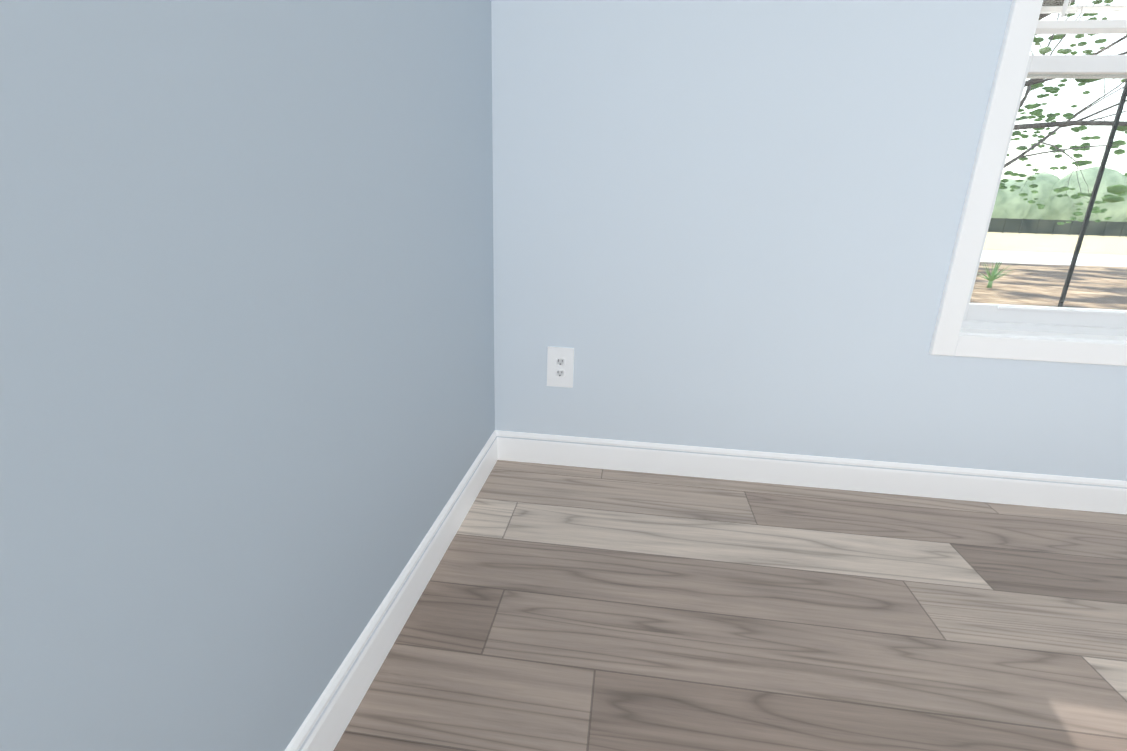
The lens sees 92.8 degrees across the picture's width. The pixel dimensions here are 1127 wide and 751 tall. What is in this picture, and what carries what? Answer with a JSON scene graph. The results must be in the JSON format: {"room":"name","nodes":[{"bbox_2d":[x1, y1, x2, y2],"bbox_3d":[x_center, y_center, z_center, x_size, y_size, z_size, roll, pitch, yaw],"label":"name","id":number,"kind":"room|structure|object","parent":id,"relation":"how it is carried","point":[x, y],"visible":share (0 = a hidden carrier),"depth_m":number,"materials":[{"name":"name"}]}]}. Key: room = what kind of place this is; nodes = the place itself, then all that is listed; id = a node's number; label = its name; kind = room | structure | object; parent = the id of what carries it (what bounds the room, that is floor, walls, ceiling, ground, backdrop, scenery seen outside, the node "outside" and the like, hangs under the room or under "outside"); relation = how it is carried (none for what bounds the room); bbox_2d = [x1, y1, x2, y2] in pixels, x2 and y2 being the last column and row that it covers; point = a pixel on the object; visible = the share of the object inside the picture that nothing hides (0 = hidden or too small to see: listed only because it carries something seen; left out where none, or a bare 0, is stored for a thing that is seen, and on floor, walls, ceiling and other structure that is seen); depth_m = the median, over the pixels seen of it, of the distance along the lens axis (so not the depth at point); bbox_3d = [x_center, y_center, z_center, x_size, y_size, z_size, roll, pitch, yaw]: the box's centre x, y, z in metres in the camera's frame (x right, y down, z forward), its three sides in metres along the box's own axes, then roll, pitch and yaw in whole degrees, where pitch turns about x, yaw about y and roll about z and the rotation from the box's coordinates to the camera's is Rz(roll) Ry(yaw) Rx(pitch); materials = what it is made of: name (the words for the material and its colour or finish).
{"room":"empty room","nodes":[
{"label":"empty room","id":0,"kind":"room"},
{"bbox_2d":[0,0,494,750],"bbox_3d":[-0.511,-0.382,-0.076,0.160,2.440,3.450,4,17,7],"label":"wall","id":1,"kind":"structure","parent":0,"point":[246,352],"depth_m":0.60,"materials":[{"name":"blue paint"}]},
{"bbox_2d":[285,430,500,750],"bbox_3d":[-0.460,0.739,0.257,0.013,0.107,3.390,4,17,7],"label":"baseboard","id":2,"kind":"structure","parent":1,"relation":"attached to","point":[327,720],"depth_m":1.05,"materials":[{"name":"paint"}]},
{"bbox_2d":[333,460,1126,750],"bbox_3d":[1.284,0.965,0.086,3.860,0.120,3.770,4,17,7],"label":"floor","id":3,"kind":"structure","parent":0,"point":[563,608],"depth_m":1.17,"materials":[{"name":"wood"}]},
{"bbox_2d":[491,0,1126,480],"bbox_3d":[1.558,-0.777,1.423,3.860,2.440,0.160,4,17,7],"label":"wall","id":4,"kind":"structure","parent":0,"point":[729,224],"depth_m":1.59,"materials":[{"name":"blue paint"}]},
{"bbox_2d":[547,346,573,387],"bbox_3d":[-0.011,-0.027,1.777,0.088,0.136,0.008,4,17,7],"label":"duplex electrical outlet","id":5,"kind":"object","parent":4,"relation":"attached to","point":[560,364],"visible":1,"depth_m":1.77,"materials":[{"name":"white plastic"}]},
{"bbox_2d":[501,431,1126,513],"bbox_3d":[1.511,0.362,1.683,3.540,0.107,0.013,4,17,7],"label":"baseboard","id":6,"kind":"structure","parent":4,"relation":"attached to","point":[945,482],"depth_m":1.75,"materials":[{"name":"paint"}]},
{"bbox_2d":[929,0,1126,365],"bbox_3d":[1.558,-0.817,1.400,0.860,1.590,0.176,4,17,7],"label":"window unit","id":7,"kind":"structure","parent":4,"relation":"in","point":[964,327],"depth_m":1.53,"materials":[{"name":"white paint"}]},
{"label":"outside","id":8,"kind":"structure","parent":0,"visible":0},
{"bbox_2d":[970,232,1126,309],"bbox_3d":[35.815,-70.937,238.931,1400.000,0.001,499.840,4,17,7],"label":"ground","id":9,"kind":"structure","parent":8,"point":[1108,266],"depth_m":16.24,"materials":[{"name":"beige soil"}]},
{"bbox_2d":[977,255,1012,287],"bbox_3d":[9.106,-2.230,11.379,1.026,0.725,1.084,4,17,7],"label":"bush","id":10,"kind":"object","parent":9,"relation":"on","point":[995,275],"depth_m":11.38,"materials":[{"name":"green plant"}]},
{"bbox_2d":[988,218,1126,236],"bbox_3d":[15.621,-27.453,91.444,500.070,2.300,0.200,4,17,7],"label":"fence","id":11,"kind":"object","parent":9,"relation":"on","point":[1049,228],"depth_m":84.25,"materials":[{"name":"grey"}]},
{"bbox_2d":[991,166,1126,221],"bbox_3d":[18.900,-42.916,123.577,469.271,14.373,23.492,4,17,7],"label":"bush","id":12,"kind":"object","parent":9,"relation":"on","point":[1054,215],"depth_m":111.97,"materials":[{"name":"green plant"}]},
{"bbox_2d":[1004,0,1126,217],"bbox_3d":[15.874,-10.053,21.126,16.441,10.357,11.452,4,17,7],"label":"trunk","id":13,"kind":"object","parent":9,"relation":"on","point":[1048,135],"depth_m":20.40,"materials":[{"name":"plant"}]},
{"bbox_2d":[999,0,1126,224],"bbox_3d":[15.923,-10.856,21.080,16.863,9.231,11.830,4,17,7],"label":"tree","id":14,"kind":"object","parent":13,"relation":"attached to","point":[1067,115],"depth_m":21.91,"materials":[{"name":"green plant"}]},
{"bbox_2d":[1014,0,1126,129],"bbox_3d":[6.573,-10.868,7.084,28.183,19.692,22.058,4,17,7],"label":"trunk","id":15,"kind":"object","parent":9,"relation":"on","point":[1029,82],"depth_m":8.15,"materials":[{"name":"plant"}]},
{"bbox_2d":[1075,79,1126,202],"bbox_3d":[6.462,-11.791,6.741,28.849,18.140,22.727,4,17,7],"label":"oak tree","id":16,"kind":"object","parent":15,"relation":"attached to","point":[1116,187],"depth_m":9.10,"materials":[{"name":"green plant"}]},
{"bbox_3d":[10.562,-11.276,22.296,17.745,11.687,10.192,4,17,7],"label":"trunk","id":17,"kind":"object","parent":9,"relation":"on","visible":0},
{"bbox_2d":[1018,13,1106,132],"bbox_3d":[10.592,-11.643,22.253,18.332,11.376,10.829,4,17,7],"label":"tree","id":18,"kind":"object","parent":17,"relation":"attached to","point":[1063,80],"depth_m":19.45,"materials":[{"name":"green plant"}]}
]}

